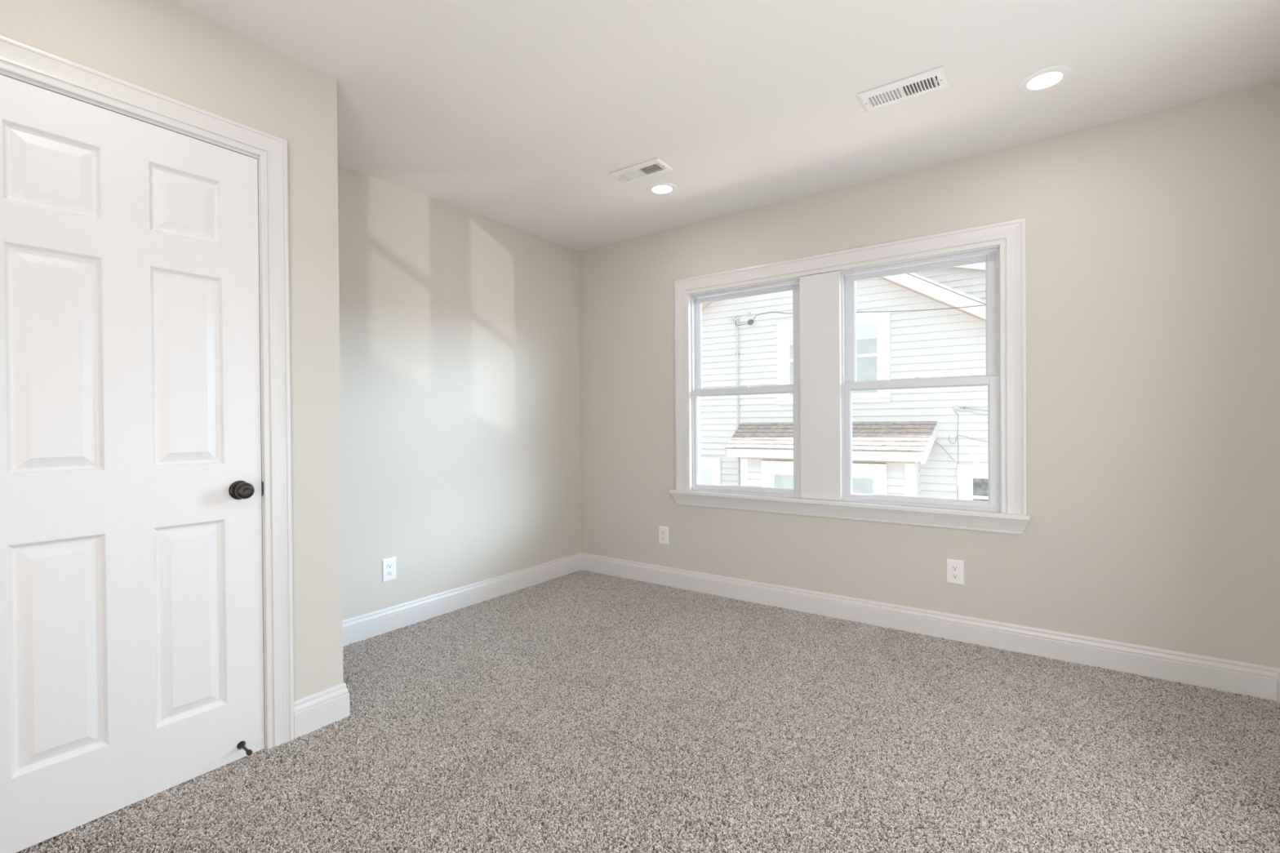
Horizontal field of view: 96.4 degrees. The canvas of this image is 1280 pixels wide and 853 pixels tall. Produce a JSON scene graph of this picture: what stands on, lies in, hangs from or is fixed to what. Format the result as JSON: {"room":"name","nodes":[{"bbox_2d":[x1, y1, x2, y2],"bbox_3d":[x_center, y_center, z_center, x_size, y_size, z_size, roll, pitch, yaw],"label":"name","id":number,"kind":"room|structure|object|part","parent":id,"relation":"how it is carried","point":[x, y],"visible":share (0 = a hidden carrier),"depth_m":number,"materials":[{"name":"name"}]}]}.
{"room":"empty bedroom","nodes":[
{"label":"empty bedroom","id":0,"kind":"room"},
{"bbox_2d":[0,0,343,701],"bbox_3d":[-1.993,-0.091,1.608,0.711,2.440,1.924,0,0,35],"label":"wall","id":1,"kind":"structure","parent":0,"point":[166,47],"depth_m":2.06,"materials":[{"name":"beige paint"}]},
{"bbox_2d":[0,74,264,852],"bbox_3d":[-1.492,0.101,1.664,0.111,2.025,0.712,0,0,35],"label":"door","id":2,"kind":"structure","parent":1,"relation":"in","point":[131,646],"depth_m":1.66,"materials":[{"name":"white paint"}]},
{"bbox_3d":[-1.308,0.212,1.891,0.037,0.055,0.055,0,0,35],"label":"knob","id":3,"kind":"part","parent":2,"relation":"part of","materials":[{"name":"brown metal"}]},
{"bbox_2d":[0,35,293,750],"bbox_3d":[-1.544,0.060,1.702,0.129,2.132,0.886,0,0,35],"label":"trim","id":4,"kind":"structure","parent":1,"relation":"attached to","point":[20,61],"depth_m":1.97,"materials":[{"name":"white paint"}]},
{"bbox_3d":[-1.298,0.213,1.970,0.006,0.057,0.008,0,0,35],"label":"strike plate","id":5,"kind":"part","parent":4,"relation":"part of","materials":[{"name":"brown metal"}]},
{"bbox_2d":[293,682,350,740],"bbox_3d":[-1.467,1.053,2.326,0.726,0.137,0.198,0,0,35],"label":"baseboard","id":6,"kind":"structure","parent":1,"relation":"attached to","point":[312,713],"depth_m":2.11,"materials":[{"name":"white paint"}]},
{"bbox_2d":[337,164,581,620],"bbox_3d":[-1.755,-0.099,2.683,0.150,2.440,4.250,0,0,35],"label":"wall","id":7,"kind":"structure","parent":0,"point":[460,354],"depth_m":3.42,"materials":[{"name":"beige paint"}]},
{"bbox_2d":[382,556,395,582],"bbox_3d":[-1.357,0.775,3.100,0.009,0.123,0.079,0,0,35],"label":"wall outlet","id":8,"kind":"object","parent":7,"relation":"attached to","point":[388,565],"visible":1,"depth_m":3.09,"materials":[{"name":"white plastic"}]},
{"bbox_2d":[386,570,392,576],"bbox_3d":[-1.354,0.795,3.099,0.003,0.028,0.034,0,0,35],"label":"receptacle","id":9,"kind":"object","parent":8,"relation":"attached to","point":[389,573],"depth_m":3.10,"materials":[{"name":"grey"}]},
{"bbox_2d":[386,563,392,568],"bbox_3d":[-1.355,0.756,3.099,0.003,0.028,0.034,0,0,35],"label":"receptacle","id":10,"kind":"object","parent":8,"relation":"attached to","point":[389,566],"depth_m":3.10,"materials":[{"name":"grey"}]},
{"bbox_2d":[342,552,581,646],"bbox_3d":[-1.077,1.043,3.486,0.016,0.137,2.176,0,0,35],"label":"baseboard","id":11,"kind":"structure","parent":7,"relation":"attached to","point":[365,626],"depth_m":3.40,"materials":[{"name":"white paint"}]},
{"bbox_2d":[16,569,1279,852],"label":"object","id":12,"kind":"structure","parent":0,"point":[562,612],"depth_m":1.94,"materials":[{"name":"grey carpet"}]},
{"bbox_2d":[22,603,1279,852],"bbox_3d":[-0.152,1.175,1.647,3.955,0.120,4.400,0,0,35],"label":"floor","id":13,"kind":"structure","parent":0,"point":[649,806],"depth_m":1.69,"materials":[{"name":"grey carpet"}]},
{"bbox_2d":[171,0,1279,250],"bbox_3d":[-0.173,-1.435,1.632,3.955,0.220,4.400,0,0,35],"label":"ceiling","id":14,"kind":"structure","parent":0,"point":[519,114],"depth_m":2.22,"materials":[{"name":"white paint"}]},
{"bbox_2d":[608,157,674,184],"bbox_3d":[0.006,-1.350,2.985,0.310,0.060,0.152,0,0,35],"label":"ceiling vent","id":15,"kind":"object","parent":14,"relation":"in","point":[631,174],"visible":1,"depth_m":2.98,"materials":[{"name":"white metal"}]},
{"bbox_2d":[646,182,677,195],"bbox_3d":[0.124,-1.333,3.212,0.172,0.008,0.172,0,0,35],"label":"recessed light","id":16,"kind":"object","parent":14,"relation":"in","point":[659,188],"visible":1,"depth_m":3.20,"materials":[{"name":"white plastic"}]},
{"bbox_2d":[857,66,949,111],"bbox_3d":[1.042,-1.354,2.273,0.310,0.060,0.152,0,0,35],"label":"ceiling vent","id":17,"kind":"object","parent":14,"relation":"in","point":[882,94],"visible":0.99,"depth_m":2.26,"materials":[{"name":"white metal"}]},
{"bbox_2d":[1017,65,1072,93],"bbox_3d":[1.564,-1.338,2.212,0.172,0.008,0.172,0,0,35],"label":"recessed light","id":18,"kind":"object","parent":14,"relation":"in","point":[1046,78],"visible":1,"depth_m":2.20,"materials":[{"name":"white plastic"}]},
{"bbox_2d":[577,81,1279,668],"bbox_3d":[1.071,-0.125,3.370,3.955,2.440,0.150,0,0,35],"label":"wall","id":19,"kind":"structure","parent":0,"point":[1153,239],"depth_m":2.60,"materials":[{"name":"beige paint"}]},
{"bbox_2d":[658,525,668,545],"bbox_3d":[0.162,0.748,3.930,0.079,0.123,0.009,0,0,35],"label":"wall outlet","id":20,"kind":"object","parent":19,"relation":"attached to","point":[663,531],"visible":1,"depth_m":3.93,"materials":[{"name":"white plastic"}]},
{"bbox_2d":[690,275,804,497],"bbox_3d":[0.682,-0.229,3.645,0.788,1.320,0.107,0,0,35],"label":"window","id":21,"kind":"structure","parent":19,"relation":"in","point":[697,391],"depth_m":3.62,"materials":[{"name":"white plastic"}]},
{"bbox_3d":[0.666,0.085,3.622,0.772,0.664,0.030,0,0,35],"label":"sash","id":22,"kind":"part","parent":21,"relation":"part of","materials":[{"name":"white plastic"}]},
{"bbox_3d":[0.681,-0.536,3.646,0.768,0.648,0.026,0,0,35],"label":"sash","id":23,"kind":"part","parent":21,"relation":"part of","materials":[{"name":"white plastic"}]},
{"bbox_2d":[800,271,842,501],"bbox_3d":[1.073,-0.228,3.348,0.231,1.302,0.131,0,0,35],"label":"trim","id":24,"kind":"structure","parent":19,"relation":"attached to","point":[820,311],"depth_m":3.29,"materials":[{"name":"white paint"}]},
{"bbox_2d":[669,488,1030,520],"bbox_3d":[1.036,0.434,3.298,2.006,0.024,0.077,0,0,35],"label":"window sill","id":25,"kind":"structure","parent":19,"relation":"attached to","point":[981,513],"depth_m":3.12,"materials":[{"name":"white paint"}]},
{"bbox_2d":[671,493,1029,534],"bbox_3d":[1.033,0.483,3.294,2.003,0.074,0.029,0,0,35],"label":"trim","id":26,"kind":"structure","parent":19,"relation":"attached to","point":[926,519],"depth_m":3.14,"materials":[{"name":"white paint"}]},
{"bbox_2d":[674,217,1026,515],"bbox_3d":[1.038,-0.281,3.287,1.958,1.409,0.020,0,0,35],"label":"trim","id":27,"kind":"structure","parent":19,"relation":"attached to","point":[1011,235],"depth_m":2.86,"materials":[{"name":"white paint"}]},
{"bbox_2d":[839,247,1000,511],"bbox_3d":[1.488,-0.232,3.071,0.802,1.320,0.107,0,0,35],"label":"window","id":28,"kind":"structure","parent":19,"relation":"in","point":[991,257],"depth_m":2.99,"materials":[{"name":"white plastic"}]},
{"bbox_3d":[1.487,-0.539,3.071,0.782,0.648,0.026,0,0,35],"label":"sash","id":29,"kind":"part","parent":28,"relation":"part of","materials":[{"name":"white plastic"}]},
{"bbox_3d":[1.472,0.082,3.047,0.786,0.664,0.030,0,0,35],"label":"sash","id":30,"kind":"part","parent":28,"relation":"part of","materials":[{"name":"white plastic"}]},
{"bbox_2d":[581,552,1279,702],"bbox_3d":[1.032,1.027,3.309,3.655,0.137,0.016,0,0,35],"label":"baseboard","id":31,"kind":"structure","parent":19,"relation":"attached to","point":[1234,677],"depth_m":2.83,"materials":[{"name":"white paint"}]},
{"bbox_2d":[946,559,964,585],"bbox_3d":[1.600,0.739,2.905,0.079,0.123,0.009,0,0,35],"label":"wall outlet","id":32,"kind":"object","parent":19,"relation":"attached to","point":[954,568],"visible":1,"depth_m":2.90,"materials":[{"name":"white plastic"}]},
{"bbox_2d":[951,573,959,578],"bbox_3d":[1.599,0.758,2.903,0.034,0.028,0.003,0,0,35],"label":"receptacle","id":33,"kind":"object","parent":32,"relation":"attached to","point":[953,575],"depth_m":2.90,"materials":[{"name":"grey plastic"}]},
{"bbox_2d":[951,565,959,571],"bbox_3d":[1.598,0.720,2.903,0.034,0.028,0.003,0,0,35],"label":"receptacle","id":34,"kind":"object","parent":32,"relation":"attached to","point":[953,568],"depth_m":2.90,"materials":[{"name":"grey plastic"}]},
{"bbox_3d":[1.343,-0.110,0.474,0.150,2.440,4.250,0,0,35],"label":"wall","id":35,"kind":"structure","parent":0,"visible":0},
{"bbox_2d":[1275,668,1279,706],"bbox_3d":[1.328,1.041,0.590,0.016,0.137,4.100,0,0,35],"label":"baseboard","id":36,"kind":"structure","parent":35,"relation":"attached to","point":[1277,680],"depth_m":2.23,"materials":[{"name":"white paint"}]},
{"label":"outside","id":37,"kind":"structure","parent":0,"visible":0},
{"bbox_3d":[7.512,3.463,8.644,36.000,0.100,15.850,0,0,35],"label":"ground","id":38,"kind":"structure","parent":37,"visible":0},
{"bbox_2d":[700,262,988,501],"bbox_3d":[3.687,0.174,10.803,9.000,6.513,6.760,0,0,32],"label":"house","id":39,"kind":"structure","parent":38,"relation":"on","point":[746,440],"depth_m":7.85,"materials":[{"name":"white plastic"}]},
{"bbox_3d":[0.865,1.066,9.456,0.748,0.818,0.008,0,0,32],"label":"pane","id":40,"kind":"part","parent":39,"relation":"part of","materials":[{"name":"white"}]},
{"bbox_3d":[0.867,1.061,9.464,0.825,0.920,0.040,0,0,32],"label":"sash","id":41,"kind":"part","parent":39,"relation":"part of","materials":[{"name":"paint"}]},
{"bbox_3d":[1.569,1.941,8.454,0.120,3.040,0.102,0,0,32],"label":"corner post","id":42,"kind":"part","parent":39,"relation":"part of","materials":[{"name":"paint"}]},
{"bbox_3d":[2.468,1.065,7.809,1.405,0.907,0.046,0,0,32],"label":"sash","id":43,"kind":"part","parent":39,"relation":"part of","materials":[{"name":"paint"}]},
{"bbox_3d":[2.478,1.073,7.797,1.323,0.798,0.008,0,0,32],"label":"pane","id":44,"kind":"part","parent":39,"relation":"part of","materials":[{"name":"clear glass"}]},
{"bbox_3d":[2.755,-0.941,8.256,1.318,1.037,0.046,0,0,32],"label":"sash","id":45,"kind":"part","parent":39,"relation":"part of","materials":[{"name":"paint"}]},
{"bbox_3d":[2.767,-0.953,8.243,1.228,0.970,0.008,0,0,32],"label":"pane","id":46,"kind":"part","parent":39,"relation":"part of","materials":[{"name":"clear glass"}]},
{"bbox_2d":[735,304,985,325],"bbox_3d":[3.317,-1.544,7.170,0.112,0.369,5.131,-1,0,-44],"label":"power cable","id":47,"kind":"object","parent":39,"relation":"attached to","point":[750,322],"visible":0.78,"depth_m":7.40,"materials":[{"name":"grey plastic"}]},
{"bbox_3d":[3.444,1.933,7.280,0.115,3.040,0.102,0,0,32],"label":"corner post","id":48,"kind":"part","parent":39,"relation":"part of","materials":[{"name":"paint"}]},
{"bbox_2d":[906,273,985,304],"bbox_3d":[3.374,-1.809,6.872,3.753,2.140,0.346,0,0,43],"label":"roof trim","id":49,"kind":"structure","parent":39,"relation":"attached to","point":[907,273],"depth_m":6.59,"materials":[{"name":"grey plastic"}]},
{"bbox_2d":[954,410,958,499],"bbox_3d":[4.106,1.587,7.419,0.050,3.681,0.053,0,0,35],"label":"utility wire","id":50,"kind":"object","parent":39,"relation":"attached to","point":[954,411],"visible":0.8,"depth_m":7.41,"materials":[{"name":"grey"}]},
{"bbox_2d":[948,435,986,444],"bbox_3d":[4.603,0.229,7.023,1.450,0.241,0.039,0,0,39],"label":"utility wire","id":51,"kind":"object","parent":39,"relation":"attached to","point":[948,435],"visible":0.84,"depth_m":7.39,"materials":[{"name":"grey"}]},
{"bbox_2d":[960,406,987,411],"bbox_3d":[4.626,-0.186,6.984,1.363,0.152,0.040,0,0,40],"label":"utility wire","id":52,"kind":"object","parent":39,"relation":"attached to","point":[963,407],"visible":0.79,"depth_m":7.33,"materials":[{"name":"grey"}]},
{"bbox_3d":[4.605,1.057,7.123,0.884,0.896,0.040,0,0,32],"label":"sash","id":53,"kind":"part","parent":39,"relation":"part of","materials":[{"name":"paint"}]},
{"bbox_3d":[4.599,1.058,7.117,0.795,0.803,0.008,0,0,32],"label":"pane","id":54,"kind":"part","parent":39,"relation":"part of","materials":[{"name":"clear glass"}]}
]}

